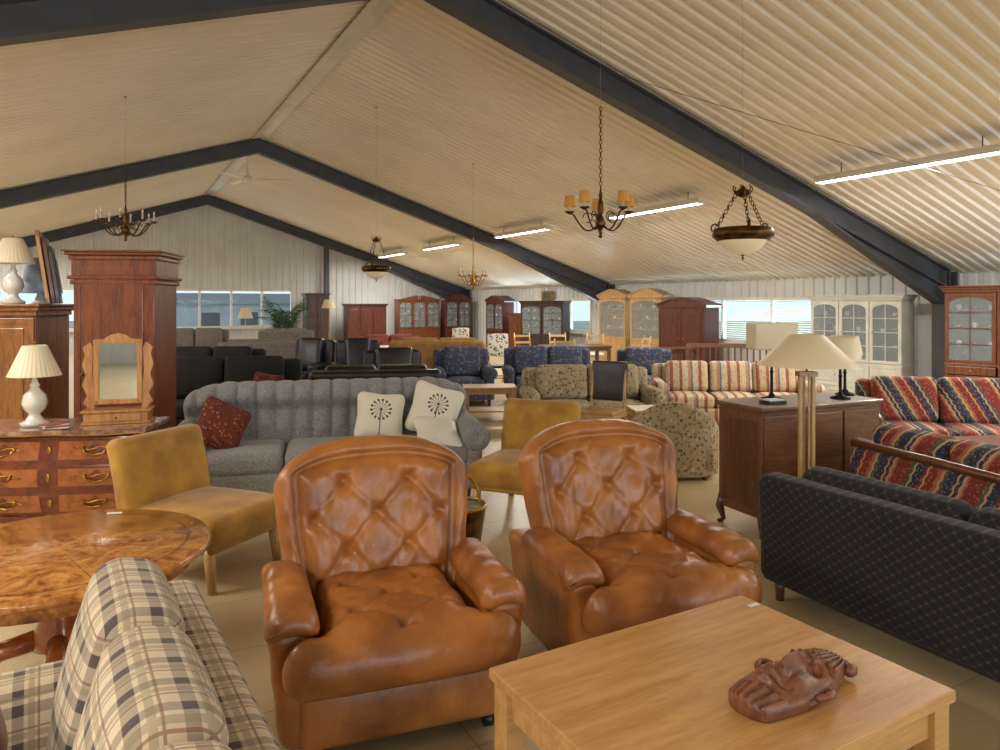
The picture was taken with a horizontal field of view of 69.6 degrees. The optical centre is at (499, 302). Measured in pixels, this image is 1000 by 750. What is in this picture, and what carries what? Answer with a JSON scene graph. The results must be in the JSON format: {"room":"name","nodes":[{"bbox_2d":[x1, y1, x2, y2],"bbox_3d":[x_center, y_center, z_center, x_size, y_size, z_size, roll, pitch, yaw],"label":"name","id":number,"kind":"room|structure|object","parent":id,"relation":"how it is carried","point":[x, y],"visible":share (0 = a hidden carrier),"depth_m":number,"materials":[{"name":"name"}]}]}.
{"room":"second-hand shop","nodes":[
{"label":"second-hand shop","id":0,"kind":"room"},
{"bbox_2d":[0,205,443,353],"bbox_3d":[-10.355,-1.082,25.391,20.200,5.464,0.030,0,0,-28],"label":"wall","id":1,"kind":"structure","parent":0,"point":[221,249],"depth_m":26.04,"materials":[{"name":"metal"}]},
{"bbox_2d":[176,289,294,329],"bbox_3d":[-9.591,0.225,25.722,4.400,1.430,0.230,0,0,-28],"label":"window","id":2,"kind":"structure","parent":1,"relation":"in","point":[198,290],"depth_m":25.74,"materials":[{"name":"white paint"}]},
{"bbox_2d":[0,0,999,290],"bbox_3d":[-1.767,-2.180,9.441,20.800,3.420,36.700,0,0,-28],"label":"ceiling","id":3,"kind":"structure","parent":0,"point":[902,80],"depth_m":10.72,"materials":[{"name":"white paint"}]},
{"bbox_2d":[93,96,157,240],"bbox_3d":[-5.200,-1.864,10.000,0.788,2.015,0.785,0,0,0],"label":"chandelier","id":4,"kind":"object","parent":3,"relation":"hanging from","point":[125,230],"visible":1,"depth_m":9.99,"materials":[{"name":"gold metal"}]},
{"bbox_2d":[218,156,289,184],"bbox_3d":[-6.057,-3.340,17.585,1.692,0.800,1.745,0,0,0],"label":"ceiling fan","id":5,"kind":"object","parent":3,"relation":"hanging from","point":[246,179],"depth_m":17.60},
{"bbox_2d":[204,0,396,195],"bbox_3d":[-1.767,-3.717,9.441,0.285,0.045,36.300,0,0,-28],"label":"trim","id":6,"kind":"structure","parent":3,"relation":"attached to","point":[374,10],"depth_m":11.42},
{"bbox_2d":[361,107,391,280],"bbox_3d":[-2.146,-1.883,12.484,0.523,3.037,0.540,0,0,0],"label":"pendant lamp","id":7,"kind":"object","parent":3,"relation":"hanging from","point":[375,272],"visible":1,"depth_m":12.36,"materials":[{"name":"white glass"}]},
{"bbox_2d":[378,251,406,257],"bbox_3d":[-3.813,-1.779,25.432,0.200,0.240,2.500,0,0,-28],"label":"fluorescent light","id":8,"kind":"object","parent":3,"relation":"hanging from","point":[398,252],"visible":0.98,"depth_m":25.22,"materials":[{"name":"white paint"}]},
{"bbox_2d":[422,237,461,250],"bbox_3d":[-1.774,-1.779,21.646,0.200,0.240,2.500,0,0,-28],"label":"fluorescent light","id":9,"kind":"object","parent":3,"relation":"hanging from","point":[454,243],"visible":1,"depth_m":21.36,"materials":[{"name":"white paint"}]},
{"bbox_2d":[458,164,488,289],"bbox_3d":[-0.520,-1.484,14.000,0.597,2.454,0.604,0,0,0],"label":"brass chandelier","id":10,"kind":"object","parent":3,"relation":"hanging from","point":[473,281],"visible":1,"depth_m":13.98,"materials":[{"name":"gold metal"}]},
{"bbox_2d":[494,221,552,237],"bbox_3d":[0.525,-1.779,17.376,0.200,0.240,2.500,0,0,-28],"label":"fluorescent light","id":11,"kind":"object","parent":3,"relation":"hanging from","point":[544,227],"visible":1,"depth_m":17.10,"materials":[{"name":"white paint"}]},
{"bbox_2d":[564,0,634,237],"bbox_3d":[1.020,-1.976,7.331,0.742,2.642,0.712,0,0,0],"label":"chandelier","id":12,"kind":"object","parent":3,"relation":"hanging from","point":[627,201],"visible":1,"depth_m":7.29,"materials":[{"name":"gold metal"}]},
{"bbox_2d":[608,192,706,218],"bbox_3d":[2.801,-1.779,13.149,0.200,0.240,2.500,0,0,-28],"label":"fluorescent light","id":13,"kind":"object","parent":3,"relation":"hanging from","point":[695,201],"visible":0.87,"depth_m":12.80,"materials":[{"name":"white paint"}]},
{"bbox_2d":[710,184,774,259],"bbox_3d":[2.094,-1.763,6.184,0.523,2.796,0.540,0,0,0],"label":"pendant lamp","id":14,"kind":"object","parent":3,"relation":"hanging from","point":[742,240],"visible":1,"depth_m":6.06,"materials":[{"name":"white glass"}]},
{"bbox_2d":[568,59,999,190],"bbox_3d":[3.888,-1.860,8.283,6.527,1.387,0.007,0,0,-13],"label":"hanging wire","id":15,"kind":"object","parent":3,"relation":"hanging from","point":[568,59],"visible":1,"depth_m":8.10,"materials":[{"name":"paint"}]},
{"bbox_2d":[814,136,999,184],"bbox_3d":[5.053,-1.779,8.967,0.200,0.240,2.500,0,0,-28],"label":"fluorescent light","id":16,"kind":"object","parent":3,"relation":"hanging from","point":[989,150],"visible":0.99,"depth_m":8.82,"materials":[{"name":"white paint"}]},
{"bbox_2d":[0,345,999,749],"bbox_3d":[-1.767,1.700,9.441,20.800,0.100,36.900,0,0,-28],"label":"floor","id":17,"kind":"structure","parent":0,"point":[236,608],"depth_m":3.66,"materials":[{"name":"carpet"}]},
{"bbox_2d":[0,304,73,418],"bbox_3d":[-4.678,0.830,6.420,1.450,1.640,0.660,0,0,-4],"label":"cabinet","id":18,"kind":"object","parent":17,"relation":"on","point":[20,324],"visible":0.49,"depth_m":6.21,"materials":[{"name":"brown wood"}]},
{"bbox_2d":[0,235,35,303],"bbox_3d":[-4.260,-0.291,6.300,0.342,0.602,0.342,0,0,0],"label":"table lamp","id":19,"kind":"object","parent":18,"relation":"on","point":[13,251],"visible":0.94,"depth_m":6.24,"materials":[{"name":"white ceramic"}]},
{"bbox_2d":[20,256,62,303],"bbox_3d":[-4.240,-0.210,6.660,0.340,0.440,0.340,0,0,0],"label":"light","id":20,"kind":"object","parent":18,"relation":"on","point":[32,276],"visible":0.38,"depth_m":6.53,"materials":[{"name":"grey fabric"}]},
{"bbox_2d":[34,230,51,303],"bbox_3d":[-4.049,-0.312,6.399,0.118,0.637,0.400,0,0,-28],"label":"framed painting","id":21,"kind":"object","parent":18,"relation":"on","point":[38,234],"visible":0.77,"depth_m":6.23,"materials":[{"name":"brown wood"}]},
{"bbox_2d":[41,237,56,303],"bbox_3d":[-3.986,-0.282,6.381,0.109,0.577,0.360,0,0,-28],"label":"framed painting","id":22,"kind":"object","parent":18,"relation":"on","point":[45,242],"visible":0.73,"depth_m":6.22,"materials":[{"name":"brown wood"}]},
{"bbox_2d":[47,246,62,303],"bbox_3d":[-3.931,-0.243,6.364,0.098,0.498,0.340,0,0,-28],"label":"framed painting","id":23,"kind":"object","parent":18,"relation":"on","point":[51,252],"visible":1,"depth_m":6.22,"materials":[{"name":"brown wood"}]},
{"bbox_2d":[0,417,169,523],"bbox_3d":[-3.166,1.273,5.257,1.260,0.775,0.587,0,0,-6],"label":"chest","id":24,"kind":"object","parent":17,"relation":"on","point":[43,472],"visible":0.72,"depth_m":5.02,"materials":[{"name":"brown wood"}]},
{"bbox_2d":[6,341,61,427],"bbox_3d":[-3.360,0.581,5.200,0.345,0.607,0.345,0,0,0],"label":"table lamp","id":25,"kind":"object","parent":24,"relation":"on","point":[34,361],"visible":0.99,"depth_m":5.13,"materials":[{"name":"white ceramic"}]},
{"bbox_2d":[38,421,71,429],"bbox_3d":[-3.128,0.867,5.079,0.215,0.034,0.189,0,0,0],"label":"pile","id":26,"kind":"object","parent":24,"relation":"on","point":[59,425],"visible":1,"depth_m":5.04,"materials":[{"name":"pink paper"}]},
{"bbox_2d":[79,333,154,425],"bbox_3d":[-2.838,0.554,5.355,0.474,0.660,0.240,0,0,-18],"label":"mirror","id":27,"kind":"object","parent":24,"relation":"on","point":[113,365],"visible":1,"depth_m":5.33,"materials":[{"name":"brown wood"}]},
{"bbox_2d":[0,509,210,663],"bbox_3d":[-1.930,1.361,3.150,1.240,0.571,1.240,0,0,0],"label":"table","id":28,"kind":"object","parent":17,"relation":"on","point":[48,563],"visible":0.82,"depth_m":3.08,"materials":[{"name":"brown wood"}]},
{"bbox_2d":[60,249,184,429],"bbox_3d":[-3.357,0.599,6.478,0.810,2.102,0.715,0,0,-8],"label":"armoire","id":29,"kind":"object","parent":17,"relation":"on","point":[132,293],"visible":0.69,"depth_m":6.20,"materials":[{"name":"brown wood"}]},
{"bbox_2d":[0,558,280,749],"bbox_3d":[-0.861,1.178,1.302,0.884,0.944,1.921,0,0,-32],"label":"plaid sofa","id":30,"kind":"object","parent":17,"relation":"on","point":[146,664],"visible":1,"depth_m":1.61,"materials":[{"name":"fabric"}]},
{"bbox_2d":[0,707,7,749],"bbox_3d":[-1.190,1.030,1.530,0.225,0.375,0.407,0,0,-40],"label":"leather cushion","id":31,"kind":"object","parent":30,"relation":"on","point":[3,731],"visible":1,"depth_m":1.48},
{"bbox_2d":[106,424,280,595],"bbox_3d":[-1.873,1.237,4.473,0.852,0.846,0.664,0,0,22],"label":"lounge chair","id":32,"kind":"object","parent":17,"relation":"on","point":[164,469],"visible":0.7,"depth_m":4.38,"materials":[{"name":"fabric"}]},
{"bbox_2d":[176,328,228,348],"bbox_3d":[-7.907,1.150,18.619,1.720,0.999,0.860,0,0,-20],"label":"sofa","id":33,"kind":"object","parent":17,"relation":"on","point":[211,337],"visible":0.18,"depth_m":18.75,"materials":[{"name":"fabric"}]},
{"bbox_2d":[176,346,265,358],"bbox_3d":[-4.301,1.150,10.620,1.520,0.999,0.910,0,0,-4],"label":"sofa","id":34,"kind":"object","parent":17,"relation":"on","point":[181,351],"visible":0.12,"depth_m":10.77,"materials":[{"name":"black fabric"}]},
{"bbox_2d":[176,356,301,426],"bbox_3d":[-3.503,1.165,9.019,1.920,0.970,0.909,0,0,-8],"label":"sofa","id":35,"kind":"object","parent":17,"relation":"on","point":[193,373],"visible":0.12,"depth_m":9.13,"materials":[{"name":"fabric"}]},
{"bbox_2d":[253,372,284,381],"bbox_3d":[-2.850,1.030,8.800,0.404,0.367,0.220,0,0,-7],"label":"pillow","id":36,"kind":"object","parent":35,"relation":"on","point":[258,376],"visible":0.23,"depth_m":8.81,"materials":[{"name":"fabric"}]},
{"bbox_2d":[22,195,469,296],"bbox_3d":[-10.111,-1.050,24.937,20.100,5.400,0.301,0,0,-28],"label":"roof beam","id":37,"kind":"structure","parent":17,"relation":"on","point":[444,288],"depth_m":25.69,"materials":[{"name":"metal"}]},
{"bbox_2d":[217,339,295,357],"bbox_3d":[-4.997,1.200,15.182,1.720,0.900,0.857,0,0,-10],"label":"sofa","id":38,"kind":"object","parent":17,"relation":"on","point":[285,348],"visible":0.2,"depth_m":14.84,"materials":[{"name":"grey fabric"}]},
{"bbox_2d":[255,297,316,329],"bbox_3d":[-6.396,0.729,21.396,1.561,1.842,2.099,0,0,0],"label":"potted palm","id":39,"kind":"object","parent":17,"relation":"on","point":[274,316],"visible":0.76,"depth_m":21.26,"materials":[{"name":"green plant"}]},
{"bbox_2d":[258,328,313,341],"bbox_3d":[-5.593,1.150,18.781,1.420,0.999,0.860,0,0,-20],"label":"sofa","id":40,"kind":"object","parent":17,"relation":"on","point":[269,333],"visible":0.2,"depth_m":18.40,"materials":[{"name":"fabric"}]},
{"bbox_2d":[0,138,614,302],"bbox_3d":[-5.517,-1.050,16.405,20.100,5.400,0.301,0,0,-28],"label":"roof beam","id":41,"kind":"structure","parent":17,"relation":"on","point":[585,284],"depth_m":16.81,"materials":[{"name":"metal"}]},
{"bbox_2d":[295,337,335,379],"bbox_3d":[-3.445,1.135,12.820,0.820,1.029,0.861,0,0,14],"label":"leather armchair","id":42,"kind":"object","parent":17,"relation":"on","point":[315,353],"visible":0.41,"depth_m":12.89,"materials":[{"name":"black leather"}]},
{"bbox_2d":[300,293,330,339],"bbox_3d":[-6.684,0.650,26.124,0.950,2.000,0.660,0,0,-28],"label":"wardrobe","id":43,"kind":"object","parent":17,"relation":"on","point":[319,324],"visible":0.6,"depth_m":25.91,"materials":[{"name":"brown wood"}]},
{"bbox_2d":[324,247,328,299],"bbox_3d":[-6.525,-0.337,27.095,0.160,3.974,0.160,0,0,-28],"label":"post","id":44,"kind":"object","parent":17,"relation":"on","point":[326,250],"visible":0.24,"depth_m":27.03,"materials":[{"name":"metal"}]},
{"bbox_2d":[322,300,334,339],"bbox_3d":[-5.000,0.775,21.000,0.400,1.750,0.400,0,0,0],"label":"brass floor lamp","id":45,"kind":"object","parent":17,"relation":"on","point":[328,304],"visible":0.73,"depth_m":20.89,"materials":[{"name":"beige fabric"}]},
{"bbox_2d":[178,377,489,495],"bbox_3d":[-1.417,1.161,6.067,2.580,0.982,0.905,0,0,-14],"label":"tufted sofa","id":46,"kind":"object","parent":17,"relation":"on","point":[289,418],"visible":0.49,"depth_m":6.10,"materials":[{"name":"fabric"}]},
{"bbox_2d":[196,396,250,448],"bbox_3d":[-2.221,0.980,5.736,0.482,0.471,0.199,0,0,-30],"label":"paisley pillow","id":47,"kind":"object","parent":46,"relation":"on","point":[222,425],"visible":0.82,"depth_m":5.69,"materials":[{"name":"fabric"}]},
{"bbox_2d":[354,391,404,435],"bbox_3d":[-1.027,0.970,6.157,0.433,0.419,0.199,0,0,-11],"label":"pillow","id":48,"kind":"object","parent":46,"relation":"on","point":[377,414],"visible":0.9,"depth_m":6.10,"materials":[{"name":"fabric"}]},
{"bbox_2d":[405,380,464,430],"bbox_3d":[-0.566,0.940,6.293,0.532,0.525,0.201,0,0,-10],"label":"pillow","id":49,"kind":"object","parent":46,"relation":"on","point":[429,400],"visible":0.72,"depth_m":6.25,"materials":[{"name":"fabric"}]},
{"bbox_2d":[412,417,462,446],"bbox_3d":[-0.523,1.080,6.036,0.401,0.234,0.357,0,0,-20],"label":"pillow","id":50,"kind":"object","parent":46,"relation":"on","point":[443,431],"visible":0.87,"depth_m":5.94,"materials":[{"name":"fabric"}]},
{"bbox_2d":[335,338,379,364],"bbox_3d":[-2.504,1.135,12.720,0.820,1.029,0.861,0,0,-12],"label":"leather armchair","id":51,"kind":"object","parent":17,"relation":"on","point":[349,351],"visible":0.27,"depth_m":12.82,"materials":[{"name":"black leather"}]},
{"bbox_2d":[342,304,387,339],"bbox_3d":[-5.055,0.840,27.001,1.650,1.620,0.610,0,0,-28],"label":"wardrobe","id":52,"kind":"object","parent":17,"relation":"on","point":[358,319],"visible":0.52,"depth_m":26.76,"materials":[{"name":"brown wood"}]},
{"bbox_2d":[309,364,441,379],"bbox_3d":[-1.548,1.205,9.082,1.620,0.890,0.906,0,0,-8],"label":"leather sofa","id":53,"kind":"object","parent":17,"relation":"on","point":[331,372],"visible":0.2,"depth_m":8.69,"materials":[{"name":"black leather"}]},
{"bbox_2d":[358,334,418,344],"bbox_3d":[-2.601,1.195,16.906,1.560,0.910,0.882,0,0,-10],"label":"sofa","id":54,"kind":"object","parent":17,"relation":"on","point":[384,339],"visible":0.17,"depth_m":17.01,"materials":[{"name":"fabric"}]},
{"bbox_2d":[363,347,420,369],"bbox_3d":[-1.607,1.175,11.218,0.970,0.950,0.908,0,0,-20],"label":"leather armchair","id":55,"kind":"object","parent":17,"relation":"on","point":[382,355],"visible":0.23,"depth_m":11.34,"materials":[{"name":"black leather"}]},
{"bbox_2d":[261,434,525,749],"bbox_3d":[-0.464,1.129,2.963,0.985,1.042,0.965,0,0,-20],"label":"leather armchair","id":56,"kind":"object","parent":17,"relation":"on","point":[381,618],"visible":0.98,"depth_m":2.77,"materials":[{"name":"brown leather"}]},
{"bbox_2d":[394,295,440,339],"bbox_3d":[-3.213,0.670,28.010,1.780,1.960,0.509,0,0,-28],"label":"china cabinet","id":57,"kind":"object","parent":17,"relation":"on","point":[420,317],"visible":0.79,"depth_m":27.95,"materials":[{"name":"brown wood"}]},
{"bbox_2d":[389,337,488,368],"bbox_3d":[-1.101,1.135,13.179,1.770,1.029,0.861,0,0,4],"label":"sofa","id":58,"kind":"object","parent":17,"relation":"on","point":[426,345],"visible":0.22,"depth_m":12.78,"materials":[{"name":"fabric"}]},
{"bbox_2d":[439,294,472,337],"bbox_3d":[-1.753,0.645,28.673,1.240,2.010,0.525,0,0,-28],"label":"china cabinet","id":59,"kind":"object","parent":17,"relation":"on","point":[455,308],"visible":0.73,"depth_m":28.61,"materials":[{"name":"brown wood"}]},
{"bbox_2d":[452,328,468,336],"bbox_3d":[-0.992,1.125,17.243,0.440,1.054,0.507,0,0,10],"label":"chair","id":60,"kind":"object","parent":17,"relation":"on","point":[456,332],"visible":0.23,"depth_m":17.43,"materials":[{"name":"white fabric"}]},
{"bbox_2d":[431,346,497,405],"bbox_3d":[-0.601,1.185,11.806,1.010,0.930,0.883,0,0,-10],"label":"patterned armchair","id":61,"kind":"object","parent":17,"relation":"on","point":[461,365],"visible":0.62,"depth_m":11.87,"materials":[{"name":"fabric"}]},
{"bbox_2d":[465,475,486,541],"bbox_3d":[-0.260,1.370,4.600,0.360,0.560,0.360,0,0,0],"label":"basket","id":62,"kind":"object","parent":17,"relation":"on","point":[476,507],"visible":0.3,"depth_m":4.51,"materials":[{"name":"brown"}]},
{"bbox_2d":[0,0,957,379],"bbox_3d":[-0.918,-1.050,7.865,20.100,5.400,0.300,0,0,-28],"label":"roof beam","id":63,"kind":"structure","parent":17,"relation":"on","point":[21,21],"depth_m":8.87,"materials":[{"name":"metal"}]},
{"bbox_2d":[462,383,517,412],"bbox_3d":[-0.150,1.410,10.200,0.750,0.480,0.500,0,0,-5],"label":"table","id":64,"kind":"object","parent":17,"relation":"on","point":[506,388],"visible":0.67,"depth_m":10.00,"materials":[{"name":"wood"}]},
{"bbox_2d":[487,333,507,378],"bbox_3d":[-0.008,1.125,13.943,0.440,1.054,0.507,0,0,-10],"label":"chair","id":65,"kind":"object","parent":17,"relation":"on","point":[496,343],"visible":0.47,"depth_m":14.11,"materials":[{"name":"white fabric"}]},
{"bbox_2d":[484,295,514,347],"bbox_3d":[-0.019,0.685,26.566,0.525,1.930,1.440,0,0,-28],"label":"china cabinet","id":66,"kind":"object","parent":17,"relation":"on","point":[497,319],"visible":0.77,"depth_m":26.41,"materials":[{"name":"brown wood"}]},
{"bbox_2d":[507,313,520,347],"bbox_3d":[0.827,1.000,24.978,0.610,1.300,1.450,0,0,-28],"label":"cabinet","id":67,"kind":"object","parent":17,"relation":"on","point":[514,318],"visible":0.4,"depth_m":25.06,"materials":[{"name":"brown wood"}]},
{"bbox_2d":[514,333,530,347],"bbox_3d":[0.587,1.174,16.636,0.440,0.955,0.496,0,0,-20],"label":"dining chair","id":68,"kind":"object","parent":17,"relation":"on","point":[529,341],"visible":0.21,"depth_m":16.81,"materials":[{"name":"brown wood"}]},
{"bbox_2d":[468,398,580,497],"bbox_3d":[0.214,1.237,5.753,0.664,0.846,0.852,0,0,24],"label":"lounge chair","id":69,"kind":"object","parent":17,"relation":"on","point":[523,419],"visible":0.55,"depth_m":5.91,"materials":[{"name":"fabric"}]},
{"bbox_2d":[519,301,570,345],"bbox_3d":[1.400,0.790,22.657,1.650,1.720,0.560,0,0,32],"label":"display cabinet","id":70,"kind":"object","parent":17,"relation":"on","point":[539,319],"visible":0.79,"depth_m":22.65,"materials":[{"name":"brown wood"}]},
{"bbox_2d":[502,345,590,398],"bbox_3d":[0.820,1.185,12.006,1.560,0.930,0.883,0,0,-2],"label":"patterned sofa","id":71,"kind":"object","parent":17,"relation":"on","point":[518,358],"visible":0.39,"depth_m":12.10,"materials":[{"name":"fabric"}]},
{"bbox_2d":[538,344,611,360],"bbox_3d":[1.600,1.280,15.500,1.400,0.740,0.850,0,0,-12],"label":"dining table","id":72,"kind":"object","parent":17,"relation":"on","point":[593,347],"visible":0.41,"depth_m":15.25,"materials":[{"name":"wood"}]},
{"bbox_2d":[519,364,665,419],"bbox_3d":[1.120,1.215,9.005,1.710,0.871,0.831,0,0,-4],"label":"floral sofa","id":73,"kind":"object","parent":17,"relation":"on","point":[558,382],"visible":0.52,"depth_m":9.04,"materials":[{"name":"fabric"}]},
{"bbox_2d":[586,333,604,363],"bbox_3d":[2.207,1.174,16.737,0.440,0.955,0.496,0,0,10],"label":"dining chair","id":74,"kind":"object","parent":17,"relation":"on","point":[592,354],"visible":0.46,"depth_m":16.91,"materials":[{"name":"brown wood"}]},
{"bbox_2d":[580,360,627,419],"bbox_3d":[1.122,1.150,7.888,0.440,1.004,0.507,0,0,30],"label":"chair","id":75,"kind":"object","parent":17,"relation":"on","point":[609,378],"visible":0.7,"depth_m":8.00,"materials":[{"name":"black wood"}]},
{"bbox_2d":[596,289,631,360],"bbox_3d":[3.227,0.635,19.904,0.495,2.030,1.090,0,0,-40],"label":"display cabinet","id":76,"kind":"object","parent":17,"relation":"on","point":[614,304],"visible":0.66,"depth_m":19.93,"materials":[{"name":"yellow wood"}]},
{"bbox_2d":[509,419,762,650],"bbox_3d":[0.616,1.129,3.423,0.985,1.042,0.965,0,0,-20],"label":"leather armchair","id":77,"kind":"object","parent":17,"relation":"on","point":[608,546],"visible":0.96,"depth_m":3.43,"materials":[{"name":"brown leather"}]},
{"bbox_2d":[626,405,653,420],"bbox_3d":[1.750,1.410,8.050,0.600,0.480,0.450,0,0,-5],"label":"table","id":78,"kind":"object","parent":17,"relation":"on","point":[632,410],"visible":0.23,"depth_m":8.07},
{"bbox_2d":[617,347,671,383],"bbox_3d":[2.401,1.195,12.006,1.010,0.910,0.882,0,0,12],"label":"patterned armchair","id":79,"kind":"object","parent":17,"relation":"on","point":[646,357],"visible":0.24,"depth_m":12.11,"materials":[{"name":"fabric"}]},
{"bbox_2d":[627,288,673,346],"bbox_3d":[3.891,0.635,18.672,0.495,2.030,1.140,0,0,-40],"label":"display cabinet","id":80,"kind":"object","parent":17,"relation":"on","point":[644,314],"visible":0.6,"depth_m":18.82,"materials":[{"name":"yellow wood"}]},
{"bbox_2d":[630,402,718,479],"bbox_3d":[1.678,1.285,6.990,0.857,0.730,0.700,0,0,10],"label":"tub chair","id":81,"kind":"object","parent":17,"relation":"on","point":[694,434],"visible":0.58,"depth_m":6.66,"materials":[{"name":"fabric"}]},
{"bbox_2d":[660,347,696,360],"bbox_3d":[3.350,1.260,14.000,0.900,0.780,0.500,0,0,-20],"label":"side table","id":82,"kind":"object","parent":17,"relation":"on","point":[675,350],"visible":0.38,"depth_m":13.88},
{"bbox_2d":[655,297,721,362],"bbox_3d":[4.513,0.755,17.305,0.625,1.790,1.490,0,0,-36],"label":"wardrobe","id":83,"kind":"object","parent":17,"relation":"on","point":[682,320],"visible":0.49,"depth_m":16.96,"materials":[{"name":"brown wood"}]},
{"bbox_2d":[489,595,955,749],"bbox_3d":[0.660,1.400,2.205,1.140,0.500,0.810,0,0,-30],"label":"coffee table","id":84,"kind":"object","parent":17,"relation":"on","point":[664,683],"visible":0.99,"depth_m":2.13,"materials":[{"name":"wood"}]},
{"bbox_2d":[728,647,857,722],"bbox_3d":[0.867,1.092,2.135,0.476,0.114,0.251,0,0,-34],"label":"mask","id":85,"kind":"object","parent":84,"relation":"on","point":[794,684],"visible":1,"depth_m":2.06,"materials":[{"name":"brown wood"}]},
{"bbox_2d":[685,343,766,361],"bbox_3d":[4.200,1.188,12.600,1.810,0.925,0.620,0,0,10],"label":"daybed","id":86,"kind":"object","parent":17,"relation":"on","point":[726,345],"visible":0.2,"depth_m":12.89,"materials":[{"name":"brown wood"}]},
{"bbox_2d":[649,360,825,421],"bbox_3d":[3.151,1.224,9.755,2.160,0.851,0.880,0,0,6],"label":"striped sofa","id":87,"kind":"object","parent":17,"relation":"on","point":[698,384],"visible":0.57,"depth_m":9.81,"materials":[{"name":"fabric"}]},
{"bbox_2d":[714,392,883,538],"bbox_3d":[2.270,1.198,5.460,1.200,0.936,0.500,0,0,-23],"label":"sideboard","id":88,"kind":"object","parent":17,"relation":"on","point":[756,439],"visible":0.5,"depth_m":5.24,"materials":[{"name":"wood"}]},
{"bbox_2d":[746,322,797,398],"bbox_3d":[2.060,0.440,5.460,0.320,0.580,0.224,0,0,0],"label":"shade lamp","id":89,"kind":"object","parent":88,"relation":"on","point":[759,335],"visible":0.77,"depth_m":5.35,"materials":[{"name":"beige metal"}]},
{"bbox_2d":[759,398,786,404],"bbox_3d":[1.990,0.715,5.250,0.160,0.030,0.110,0,0,-20],"label":"notebook","id":90,"kind":"object","parent":88,"relation":"on","point":[769,401],"visible":1,"depth_m":5.21,"materials":[{"name":"black paper"}]},
{"bbox_2d":[827,336,861,399],"bbox_3d":[2.600,0.495,5.500,0.300,0.470,0.300,0,0,0],"label":"table lamp","id":91,"kind":"object","parent":88,"relation":"on","point":[849,346],"visible":0.75,"depth_m":5.40,"materials":[{"name":"fabric"}]},
{"bbox_2d":[831,335,862,395],"bbox_3d":[2.740,0.495,5.720,0.260,0.470,0.260,0,0,0],"label":"table lamp","id":92,"kind":"object","parent":88,"relation":"on","point":[845,391],"visible":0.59,"depth_m":5.70,"materials":[{"name":"metal"}]},
{"bbox_2d":[757,334,858,477],"bbox_3d":[1.950,0.925,4.580,0.600,1.450,0.600,0,0,0],"label":"floor lamp","id":93,"kind":"object","parent":17,"relation":"on","point":[796,351],"visible":0.57,"depth_m":4.49,"materials":[{"name":"fabric"}]},
{"bbox_2d":[805,294,918,391],"bbox_3d":[6.705,0.750,13.430,0.560,1.800,1.850,0,0,-36],"label":"display cabinet","id":94,"kind":"object","parent":17,"relation":"on","point":[883,324],"visible":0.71,"depth_m":13.21,"materials":[{"name":"paint"}]},
{"bbox_2d":[758,466,999,680],"bbox_3d":[2.256,1.274,3.293,0.822,0.752,2.120,0,0,-27],"label":"patterned sofa","id":95,"kind":"object","parent":17,"relation":"on","point":[921,568],"visible":1,"depth_m":3.34,"materials":[{"name":"fabric"}]},
{"bbox_2d":[849,423,999,510],"bbox_3d":[3.035,1.245,4.534,0.862,0.812,1.555,0,0,-15],"label":"loveseat","id":96,"kind":"object","parent":17,"relation":"on","point":[968,471],"visible":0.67,"depth_m":4.50,"materials":[{"name":"fabric"}]},
{"bbox_2d":[855,376,999,435],"bbox_3d":[4.752,1.205,7.158,2.080,0.892,0.876,0,0,14],"label":"sofa","id":97,"kind":"object","parent":17,"relation":"on","point":[950,406],"visible":0.52,"depth_m":7.30,"materials":[{"name":"fabric"}]},
{"bbox_2d":[938,285,999,377],"bbox_3d":[7.782,0.690,11.221,1.550,1.920,0.560,0,0,44],"label":"tall cabinet","id":98,"kind":"object","parent":17,"relation":"on","point":[972,313],"visible":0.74,"depth_m":11.51,"materials":[{"name":"brown wood"}]},
{"bbox_2d":[952,435,999,445],"bbox_3d":[4.150,1.400,5.950,0.950,0.500,0.600,0,0,-10],"label":"coffee table","id":99,"kind":"object","parent":17,"relation":"on","point":[989,439],"visible":0.02,"depth_m":6.11,"materials":[{"name":"brown wood"}]},
{"bbox_3d":[-7.500,1.350,21.200,0.600,0.600,0.400,0,0,-20],"label":"side table","id":100,"kind":"object","parent":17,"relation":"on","visible":0},
{"bbox_2d":[238,308,252,338],"bbox_3d":[-7.500,0.600,21.200,0.440,0.900,0.440,0,0,0],"label":"table lamp","id":101,"kind":"object","parent":100,"relation":"on","point":[245,313],"visible":1,"depth_m":21.07,"materials":[{"name":"fabric"}]},
{"bbox_2d":[470,270,999,379],"bbox_3d":[7.139,0.541,14.236,0.030,2.218,36.300,0,0,-28],"label":"wall","id":102,"kind":"structure","parent":0,"point":[867,285],"depth_m":16.08,"materials":[{"name":"metal"}]},
{"bbox_2d":[541,291,552,300],"bbox_3d":[1.592,-0.100,24.254,0.030,0.600,0.700,0,0,-28],"label":"framed painting","id":103,"kind":"object","parent":102,"relation":"attached to","point":[545,295],"visible":0.5,"depth_m":24.25,"materials":[{"name":"gold metal"}]},
{"bbox_2d":[504,299,592,334],"bbox_3d":[1.421,0.420,24.729,0.230,1.100,5.900,0,0,-28],"label":"window","id":104,"kind":"structure","parent":102,"relation":"in","point":[572,331],"depth_m":23.20,"materials":[{"name":"white paint"}]},
{"bbox_2d":[705,297,810,343],"bbox_3d":[5.711,0.420,16.761,0.230,1.100,7.600,0,0,-28],"label":"window","id":105,"kind":"structure","parent":102,"relation":"in","point":[723,301],"depth_m":16.62,"materials":[{"name":"white paint"}]},
{"label":"outside","id":106,"kind":"structure","parent":0,"visible":0},
{"bbox_2d":[69,321,810,339],"bbox_3d":[0.000,2.050,0.000,160.000,0.100,160.000,0,0,0],"label":"ground","id":107,"kind":"structure","parent":106,"point":[577,325],"depth_m":58.77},
{"bbox_2d":[176,293,289,326],"bbox_3d":[-15.983,0.825,54.996,16.600,3.050,5.600,0,0,-36],"label":"neighbouring building","id":108,"kind":"structure","parent":107,"relation":"on","point":[215,307],"depth_m":50.11,"materials":[{"name":"paint"}]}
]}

